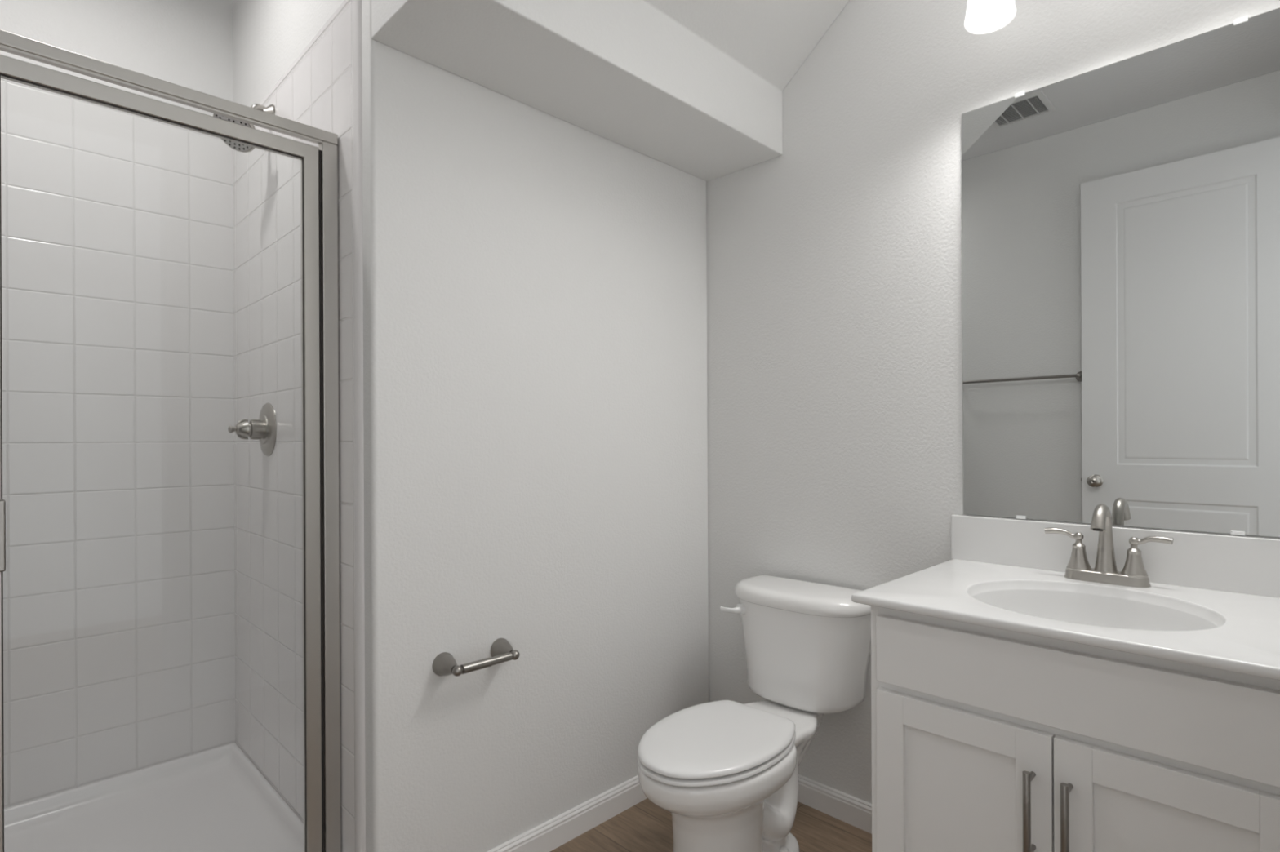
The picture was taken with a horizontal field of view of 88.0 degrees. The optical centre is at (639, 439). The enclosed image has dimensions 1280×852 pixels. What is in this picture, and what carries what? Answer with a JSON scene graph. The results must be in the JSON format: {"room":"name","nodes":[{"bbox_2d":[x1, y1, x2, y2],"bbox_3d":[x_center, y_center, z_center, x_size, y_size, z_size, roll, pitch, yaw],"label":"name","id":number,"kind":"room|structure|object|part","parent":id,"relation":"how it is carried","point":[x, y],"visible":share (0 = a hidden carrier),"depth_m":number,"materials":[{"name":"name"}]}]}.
{"room":"bathroom","nodes":[
{"label":"bathroom","id":0,"kind":"room"},
{"bbox_2d":[0,0,235,808],"bbox_3d":[-1.770,-0.212,2.062,1.071,2.740,0.101,0,0,-45],"label":"wall","id":1,"kind":"structure","parent":0,"point":[117,380],"depth_m":2.10,"materials":[{"name":"white tile"}]},
{"bbox_2d":[232,0,365,851],"bbox_3d":[-1.008,-0.215,1.977,0.110,2.740,1.112,0,0,-45],"label":"wall","id":2,"kind":"structure","parent":0,"point":[301,58],"depth_m":1.93,"materials":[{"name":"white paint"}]},
{"bbox_2d":[213,103,275,152],"bbox_3d":[-1.159,-0.933,1.951,0.160,0.163,0.123,0,0,-45],"label":"shower","id":3,"kind":"object","parent":2,"relation":"attached to","point":[271,108],"visible":0.35,"depth_m":1.96,"materials":[{"name":"silver metal"}]},
{"bbox_3d":[-1.147,-0.967,1.990,0.078,0.076,0.027,0,0,-45],"label":"shower arm","id":4,"kind":"part","parent":3,"relation":"part of","materials":[{"name":"silver metal"}]},
{"bbox_2d":[227,403,276,456],"bbox_3d":[-1.191,-0.029,2.016,0.107,0.166,0.166,0,0,-45],"label":"shower valve","id":5,"kind":"object","parent":2,"relation":"attached to","point":[264,428],"visible":1,"depth_m":2.01,"materials":[{"name":"silver metal"}]},
{"bbox_3d":[-1.221,-0.029,1.986,0.021,0.023,0.023,0,0,-45],"label":"lever","id":6,"kind":"part","parent":5,"relation":"part of","materials":[{"name":"silver metal"}]},
{"bbox_2d":[361,0,708,851],"bbox_3d":[-0.219,-0.219,1.976,1.209,2.740,0.100,0,0,-45],"label":"wall","id":7,"kind":"structure","parent":0,"point":[535,281],"depth_m":1.79,"materials":[{"name":"white paint"}]},
{"bbox_2d":[432,638,519,676],"bbox_3d":[-0.400,0.555,1.664,0.220,0.057,0.082,0,0,-45],"label":"toilet paper holder","id":8,"kind":"object","parent":7,"relation":"attached to","point":[444,664],"visible":1,"depth_m":1.62,"materials":[{"name":"silver metal"}]},
{"bbox_3d":[-0.466,0.555,1.616,0.057,0.057,0.058,0,0,-45],"label":"post","id":9,"kind":"part","parent":8,"relation":"part of","materials":[{"name":"silver metal"}]},
{"bbox_3d":[-0.350,0.555,1.730,0.057,0.057,0.058,0,0,-45],"label":"post","id":10,"kind":"part","parent":8,"relation":"part of","materials":[{"name":"silver metal"}]},
{"bbox_2d":[486,775,647,851],"bbox_3d":[-0.172,1.111,1.937,1.207,0.080,0.014,0,0,-45],"label":"baseboard","id":11,"kind":"structure","parent":7,"relation":"attached to","point":[557,831],"depth_m":1.92,"materials":[{"name":"white paint"}]},
{"bbox_2d":[371,0,849,181],"bbox_3d":[0.132,-1.254,1.619,1.209,0.673,0.908,0,0,-45],"label":"ceiling","id":12,"kind":"structure","parent":0,"point":[694,87],"depth_m":1.78,"materials":[{"name":"white paint"}]},
{"bbox_2d":[550,798,871,851],"bbox_3d":[0.663,1.197,0.407,2.380,0.100,3.560,0,0,-45],"label":"floor","id":13,"kind":"structure","parent":0,"point":[643,827],"depth_m":1.93,"materials":[{"name":"brown wood"}]},
{"bbox_2d":[637,575,871,851],"bbox_3d":[0.281,0.797,1.777,0.438,0.704,0.752,0,0,43],"label":"toilet","id":14,"kind":"object","parent":13,"relation":"on","point":[726,772],"visible":1,"depth_m":1.76,"materials":[{"name":"white ceramic"}]},
{"bbox_3d":[0.181,0.744,1.656,0.324,0.019,0.438,0,0,43],"label":"seat lid","id":15,"kind":"part","parent":14,"relation":"part of","materials":[{"name":"white plastic"}]},
{"bbox_3d":[0.181,0.764,1.656,0.324,0.013,0.439,0,0,43],"label":"seat","id":16,"kind":"part","parent":14,"relation":"part of","materials":[{"name":"white plastic"}]},
{"bbox_3d":[0.286,0.962,1.766,0.340,0.374,0.738,0,0,43],"label":"bowl","id":17,"kind":"part","parent":14,"relation":"part of","materials":[{"name":"white ceramic"}]},
{"bbox_3d":[0.279,0.522,2.027,0.066,0.024,0.032,0,0,43],"label":"flush lever","id":18,"kind":"part","parent":14,"relation":"part of","materials":[{"name":"white plastic"}]},
{"bbox_3d":[0.309,0.521,2.027,0.019,0.034,0.034,0,0,-30],"label":"lever mount","id":19,"kind":"part","parent":14,"relation":"part of","materials":[{"name":"white plastic"}]},
{"bbox_3d":[0.469,0.468,1.978,0.438,0.046,0.199,0,0,43],"label":"tank lid","id":20,"kind":"part","parent":14,"relation":"part of","materials":[{"name":"white ceramic"}]},
{"bbox_3d":[0.472,0.633,1.981,0.416,0.282,0.191,0,0,43],"label":"tank","id":21,"kind":"part","parent":14,"relation":"part of","materials":[{"name":"white ceramic"}]},
{"bbox_2d":[871,605,1279,851],"bbox_3d":[0.886,0.740,1.312,0.583,0.810,0.675,0,0,-45],"label":"vanity cabinet","id":22,"kind":"object","parent":13,"relation":"on","point":[984,739],"visible":0.9,"depth_m":1.13,"materials":[{"name":"white paint"}]},
{"bbox_3d":[0.676,0.741,1.567,0.521,0.810,0.016,0,0,-45],"label":"panel","id":23,"kind":"part","parent":22,"relation":"part of","materials":[{"name":"white paint"}]},
{"bbox_3d":[0.603,0.541,1.257,0.019,0.056,0.202,0,0,-45],"label":"rail","id":24,"kind":"part","parent":22,"relation":"part of","materials":[{"name":"white paint"}]},
{"bbox_3d":[0.608,0.773,1.261,0.008,0.407,0.202,0,0,-45],"label":"door panel","id":25,"kind":"part","parent":22,"relation":"part of","materials":[{"name":"white paint"}]},
{"bbox_3d":[0.672,0.649,1.143,0.043,0.159,0.012,0,0,-45],"label":"bar handle","id":26,"kind":"part","parent":22,"relation":"part of","materials":[{"name":"silver metal"}]},
{"bbox_2d":[851,515,1279,680],"bbox_3d":[0.889,0.338,1.315,0.571,0.272,0.717,0,0,-45],"label":"countertop","id":27,"kind":"structure","parent":22,"relation":"on","point":[1212,601],"depth_m":1.38,"materials":[{"name":"white stone"}]},
{"bbox_2d":[966,580,1226,631],"bbox_3d":[0.868,0.396,1.294,0.379,0.156,0.415,0,0,-45],"label":"basin","id":28,"kind":"object","parent":27,"relation":"in","point":[1085,604],"depth_m":1.41,"materials":[{"name":"white ceramic"}]},
{"bbox_2d":[1044,503,1173,587],"bbox_3d":[1.016,0.229,1.454,0.129,0.174,0.236,0,0,-45],"label":"bathroom faucet","id":29,"kind":"object","parent":27,"relation":"on","point":[1134,574],"visible":1,"depth_m":1.46,"materials":[{"name":"silver metal"}]},
{"bbox_3d":[0.972,0.217,1.530,0.064,0.023,0.015,0,0,41],"label":"lever","id":30,"kind":"part","parent":29,"relation":"part of","materials":[{"name":"silver metal"}]},
{"bbox_3d":[0.999,0.262,1.508,0.048,0.070,0.048,0,0,-45],"label":"handle","id":31,"kind":"part","parent":29,"relation":"part of","materials":[{"name":"silver metal"}]},
{"bbox_3d":[1.011,0.219,1.448,0.114,0.154,0.047,0,0,-45],"label":"spout","id":32,"kind":"part","parent":29,"relation":"part of","materials":[{"name":"silver metal"}]},
{"bbox_3d":[1.036,0.305,1.472,0.057,0.022,0.159,0,0,-45],"label":"plate","id":33,"kind":"part","parent":29,"relation":"part of","materials":[{"name":"silver metal"}]},
{"bbox_3d":[1.071,0.262,1.436,0.048,0.070,0.048,0,0,-45],"label":"handle","id":34,"kind":"part","parent":29,"relation":"part of","materials":[{"name":"silver metal"}]},
{"bbox_3d":[1.093,0.217,1.409,0.015,0.023,0.064,0,0,-41],"label":"lever","id":35,"kind":"part","parent":29,"relation":"part of","materials":[{"name":"silver metal"}]},
{"bbox_3d":[0.712,0.649,1.104,0.043,0.159,0.012,0,0,-45],"label":"bar handle","id":36,"kind":"part","parent":22,"relation":"part of","materials":[{"name":"silver metal"}]},
{"bbox_3d":[0.714,0.429,1.144,0.019,0.134,0.632,0,0,-45],"label":"false drawer","id":37,"kind":"part","parent":22,"relation":"part of","materials":[{"name":"white paint"}]},
{"bbox_3d":[0.827,0.540,1.032,0.019,0.056,0.202,0,0,-45],"label":"rail","id":38,"kind":"part","parent":22,"relation":"part of","materials":[{"name":"white paint"}]},
{"bbox_3d":[0.832,0.772,1.035,0.008,0.407,0.202,0,0,-45],"label":"door panel","id":39,"kind":"part","parent":22,"relation":"part of","materials":[{"name":"white paint"}]},
{"bbox_2d":[706,0,1279,804],"bbox_3d":[0.838,-0.224,1.842,0.100,2.740,1.780,0,0,-45],"label":"wall","id":40,"kind":"structure","parent":0,"point":[835,384],"depth_m":1.96,"materials":[{"name":"white paint"}]},
{"bbox_2d":[797,774,871,834],"bbox_3d":[0.552,1.108,2.055,0.014,0.080,0.866,0,0,-45],"label":"baseboard","id":41,"kind":"structure","parent":40,"relation":"attached to","point":[851,810],"depth_m":2.01,"materials":[{"name":"white paint"}]},
{"bbox_2d":[964,0,1016,34],"bbox_3d":[1.011,-1.101,1.462,0.183,0.212,0.533,0,0,-45],"label":"vanity light","id":42,"kind":"object","parent":40,"relation":"attached to","point":[982,16],"visible":1,"depth_m":1.57,"materials":[{"name":"white glass"}]},
{"bbox_2d":[951,515,1279,598],"bbox_3d":[1.085,0.259,1.509,0.020,0.118,0.717,0,0,-45],"label":"backsplash","id":43,"kind":"structure","parent":40,"relation":"attached to","point":[1245,565],"depth_m":1.46,"materials":[{"name":"white stone"}]},
{"bbox_2d":[961,7,1279,537],"bbox_3d":[1.091,-0.333,1.508,0.010,1.062,0.678,0,0,-45],"label":"wall mirror","id":44,"kind":"object","parent":40,"relation":"attached to","point":[1121,220],"visible":1,"depth_m":1.49,"materials":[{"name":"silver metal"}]},
{"bbox_3d":[-1.463,1.207,1.618,1.071,0.100,1.155,0,0,-45],"label":"floor","id":45,"kind":"structure","parent":0,"visible":0},
{"bbox_2d":[4,742,303,851],"bbox_3d":[-1.391,1.103,1.619,0.957,0.102,1.054,0,0,-45],"label":"shower pan","id":46,"kind":"object","parent":45,"relation":"on","point":[214,800],"visible":1,"depth_m":1.96,"materials":[{"name":"white plastic"}]},
{"bbox_2d":[0,29,341,851],"bbox_3d":[-1.085,0.150,1.305,0.954,1.802,0.056,0,0,-45],"label":"shower door frame","id":47,"kind":"structure","parent":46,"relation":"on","point":[318,166],"depth_m":1.59,"materials":[{"name":"grey metal"}]},
{"bbox_3d":[-1.165,0.175,1.202,0.021,0.130,0.022,0,0,-45],"label":"pull handle","id":48,"kind":"part","parent":47,"relation":"part of","materials":[{"name":"silver metal"}]}
]}

